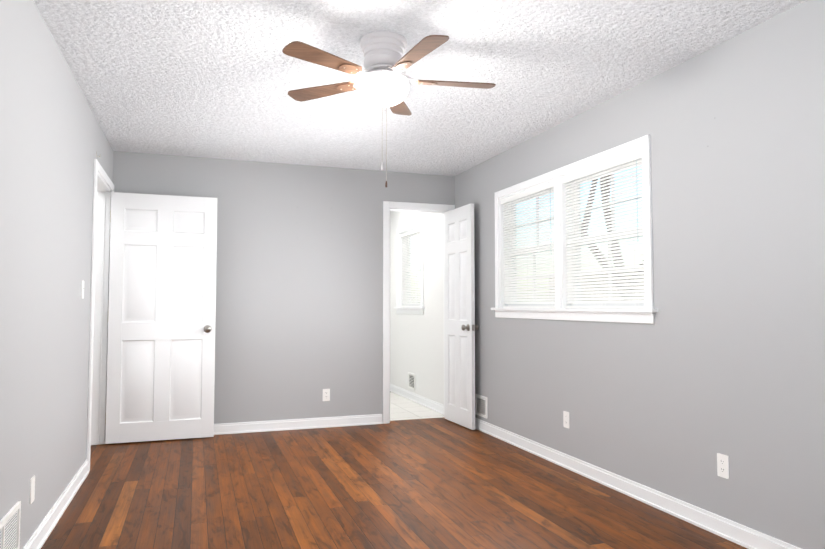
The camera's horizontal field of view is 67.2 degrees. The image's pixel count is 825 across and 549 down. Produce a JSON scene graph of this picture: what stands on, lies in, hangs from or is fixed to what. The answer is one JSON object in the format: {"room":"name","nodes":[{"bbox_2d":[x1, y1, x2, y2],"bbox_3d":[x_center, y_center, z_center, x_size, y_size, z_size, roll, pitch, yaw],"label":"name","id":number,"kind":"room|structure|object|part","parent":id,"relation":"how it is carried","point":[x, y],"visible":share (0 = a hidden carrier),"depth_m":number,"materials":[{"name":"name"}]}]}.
{"room":"empty bedroom","nodes":[
{"label":"empty bedroom","id":0,"kind":"room"},
{"bbox_2d":[0,0,113,548],"bbox_3d":[-1.623,0.024,2.350,0.120,2.500,6.533,1,-3,-19],"label":"wall","id":1,"kind":"structure","parent":0,"point":[53,139],"depth_m":2.97,"materials":[{"name":"grey paint"}]},
{"bbox_2d":[0,501,20,548],"bbox_3d":[-1.590,1.053,2.404,0.012,0.205,0.470,1,-3,-19],"label":"air vent","id":2,"kind":"object","parent":1,"relation":"in","point":[10,529],"visible":1,"depth_m":2.52,"materials":[{"name":"white metal"}]},
{"bbox_2d":[30,475,34,503],"bbox_3d":[-1.749,0.990,2.855,0.006,0.115,0.070,1,-3,-19],"label":"electrical outlet","id":3,"kind":"object","parent":1,"relation":"attached to","point":[32,488],"visible":0.96,"depth_m":2.85,"materials":[{"name":"white plastic"}]},
{"bbox_2d":[23,459,88,548],"bbox_3d":[-1.383,1.202,1.817,0.022,0.095,5.240,1,-3,-19],"label":"baseboard","id":4,"kind":"structure","parent":1,"relation":"attached to","point":[41,533],"depth_m":3.33,"materials":[{"name":"white wood"}]},
{"bbox_2d":[81,281,84,297],"bbox_3d":[-2.140,0.098,4.036,0.014,0.115,0.070,1,-3,-19],"label":"light switch","id":5,"kind":"object","parent":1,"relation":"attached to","point":[82,292],"visible":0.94,"depth_m":4.01,"materials":[{"name":"white plastic"}]},
{"bbox_2d":[86,159,113,470],"bbox_3d":[-2.480,0.298,4.798,0.156,2.195,1.010,1,-3,-19],"label":"door frame","id":6,"kind":"structure","parent":1,"relation":"attached to","point":[103,186],"depth_m":5.18,"materials":[{"name":"white wood"}]},
{"bbox_2d":[105,192,216,443],"bbox_3d":[-2.148,0.361,5.338,0.866,2.100,0.169,1,-3,-19],"label":"door","id":7,"kind":"structure","parent":1,"relation":"in","point":[161,329],"depth_m":5.32,"materials":[{"name":"white wood"}]},
{"bbox_2d":[113,151,454,423],"bbox_3d":[-1.101,0.202,5.923,3.220,2.500,0.120,1,-3,-19],"label":"wall","id":8,"kind":"structure","parent":0,"point":[299,310],"depth_m":5.85,"materials":[{"name":"grey paint"}]},
{"bbox_2d":[214,414,382,434],"bbox_3d":[-1.437,1.393,5.671,2.419,0.095,0.022,1,-3,-19],"label":"baseboard","id":9,"kind":"structure","parent":8,"relation":"attached to","point":[280,425],"depth_m":5.79,"materials":[{"name":"white wood"}]},
{"bbox_2d":[323,389,329,400],"bbox_3d":[-0.821,1.147,5.906,0.070,0.115,0.006,1,-3,-19],"label":"electrical outlet","id":10,"kind":"object","parent":8,"relation":"attached to","point":[326,394],"visible":1,"depth_m":5.91,"materials":[{"name":"white plastic"}]},
{"bbox_2d":[383,201,454,423],"bbox_3d":[0.050,0.374,6.316,0.771,2.195,0.156,1,-3,-19],"label":"door frame","id":11,"kind":"structure","parent":8,"relation":"attached to","point":[388,206],"depth_m":6.15,"materials":[{"name":"white wood"}]},
{"bbox_2d":[444,203,478,429],"bbox_3d":[0.459,0.397,6.062,0.169,2.100,0.627,1,-3,-19],"label":"door","id":12,"kind":"structure","parent":11,"relation":"attached to","point":[460,327],"depth_m":6.00,"materials":[{"name":"white wood"}]},
{"bbox_2d":[41,391,746,548],"bbox_3d":[-0.945,1.394,3.725,4.650,0.100,8.810,1,-3,-19],"label":"floor","id":13,"kind":"structure","parent":0,"point":[435,483],"depth_m":3.72,"materials":[{"name":"brown wood"}]},
{"bbox_2d":[390,211,443,404],"bbox_3d":[-0.662,0.269,7.280,1.495,2.500,2.157,1,-3,-19],"label":"wall","id":14,"kind":"structure","parent":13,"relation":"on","point":[417,344],"depth_m":7.23,"materials":[{"name":"white paint"}]},
{"bbox_2d":[394,220,424,314],"bbox_3d":[0.038,-0.064,7.783,0.235,1.115,1.080,1,-3,-19],"label":"trim","id":15,"kind":"structure","parent":14,"relation":"attached to","point":[399,276],"depth_m":8.05,"materials":[{"name":"white wood"}]},
{"bbox_2d":[400,228,420,306],"bbox_3d":[0.030,-0.070,7.781,0.134,0.951,0.856,1,-3,-19],"label":"window blind","id":16,"kind":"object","parent":14,"relation":"attached to","point":[407,301],"depth_m":7.81,"materials":[{"name":"white plastic"}]},
{"bbox_2d":[408,372,415,389],"bbox_3d":[-0.008,1.306,7.593,0.012,0.190,0.240,1,-3,-19],"label":"air vent","id":17,"kind":"object","parent":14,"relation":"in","point":[411,380],"visible":1,"depth_m":7.58,"materials":[{"name":"white metal"}]},
{"bbox_2d":[390,384,443,414],"bbox_3d":[0.025,1.482,7.465,0.028,0.095,2.147,1,-3,-19],"label":"baseboard","id":18,"kind":"structure","parent":14,"relation":"attached to","point":[426,402],"depth_m":7.26,"materials":[{"name":"white wood"}]},
{"bbox_2d":[33,0,805,175],"bbox_3d":[-0.945,-1.213,3.855,4.650,0.120,8.810,1,-3,-19],"label":"ceiling","id":19,"kind":"structure","parent":0,"point":[218,79],"depth_m":3.51,"materials":[{"name":"white paint"}]},
{"bbox_2d":[282,31,495,187],"bbox_3d":[-0.120,-0.800,3.121,1.110,0.776,1.105,1,-3,-19],"label":"ceiling fan","id":20,"kind":"object","parent":19,"relation":"hanging from","point":[382,83],"visible":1,"depth_m":3.06,"materials":[{"name":"white"}]},
{"bbox_3d":[-0.146,-0.920,3.144,0.260,0.130,0.260,1,-3,-19],"label":"globe","id":21,"kind":"part","parent":20,"relation":"part of","materials":[{"name":"white glass"}]},
{"bbox_3d":[-0.138,-0.710,3.005,0.031,0.583,0.025,1,-3,-19],"label":"chain","id":22,"kind":"part","parent":20,"relation":"part of","materials":[{"name":"silver metal"}]},
{"bbox_2d":[455,0,824,548],"bbox_3d":[1.175,0.132,4.528,0.160,2.500,8.810,1,-3,-19],"label":"wall","id":23,"kind":"structure","parent":0,"point":[724,354],"depth_m":3.23,"materials":[{"name":"grey paint"}]},
{"bbox_2d":[475,394,487,418],"bbox_3d":[0.638,1.220,5.755,0.012,0.190,0.240,1,-3,-19],"label":"air vent","id":24,"kind":"object","parent":23,"relation":"in","point":[481,406],"visible":1,"depth_m":5.74,"materials":[{"name":"white metal"}]},
{"bbox_2d":[563,411,569,428],"bbox_3d":[1.101,1.039,4.441,0.006,0.115,0.070,1,-3,-19],"label":"electrical outlet","id":25,"kind":"object","parent":23,"relation":"attached to","point":[565,419],"visible":1,"depth_m":4.44,"materials":[{"name":"white plastic"}]},
{"bbox_2d":[491,135,657,323],"bbox_3d":[1.147,-0.222,4.604,0.235,1.115,2.070,1,-3,-19],"label":"trim","id":26,"kind":"structure","parent":23,"relation":"attached to","point":[561,311],"depth_m":4.53,"materials":[{"name":"white wood"}]},
{"bbox_2d":[508,158,644,305],"bbox_3d":[1.173,-0.227,4.614,0.064,0.951,1.846,1,-3,-19],"label":"window","id":27,"kind":"structure","parent":23,"relation":"in","point":[610,304],"depth_m":4.45,"materials":[{"name":"white"}]},
{"bbox_2d":[501,151,644,307],"bbox_3d":[1.100,-0.229,4.589,0.051,0.950,1.842,1,-3,-19],"label":"window blind","id":28,"kind":"object","parent":27,"relation":"attached to","point":[588,289],"visible":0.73,"depth_m":4.31,"materials":[{"name":"white plastic"}]},
{"bbox_2d":[475,418,800,548],"bbox_3d":[1.464,1.278,3.365,0.022,0.095,6.293,1,-3,-19],"label":"baseboard","id":29,"kind":"structure","parent":23,"relation":"attached to","point":[735,532],"depth_m":3.60,"materials":[{"name":"white wood"}]},
{"bbox_2d":[717,453,728,478],"bbox_3d":[1.562,0.964,3.121,0.006,0.115,0.070,1,-3,-19],"label":"electrical outlet","id":30,"kind":"object","parent":23,"relation":"attached to","point":[723,465],"visible":1,"depth_m":3.12,"materials":[{"name":"white plastic"}]},
{"label":"outside","id":31,"kind":"structure","parent":0,"visible":0},
{"bbox_2d":[549,272,643,300],"bbox_3d":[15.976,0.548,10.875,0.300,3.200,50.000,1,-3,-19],"label":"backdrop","id":32,"kind":"structure","parent":31,"point":[599,287],"depth_m":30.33,"materials":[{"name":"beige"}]},
{"bbox_3d":[29.140,2.474,15.372,59.820,0.200,90.000,1,-3,-19],"label":"ground","id":33,"kind":"structure","parent":31,"visible":0},
{"bbox_2d":[581,175,643,296],"bbox_3d":[8.883,-3.288,7.999,14.628,10.599,13.308,1,-3,-19],"label":"trees","id":34,"kind":"object","parent":33,"relation":"on","point":[607,231],"depth_m":9.40,"materials":[{"name":"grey plant"}]}
]}

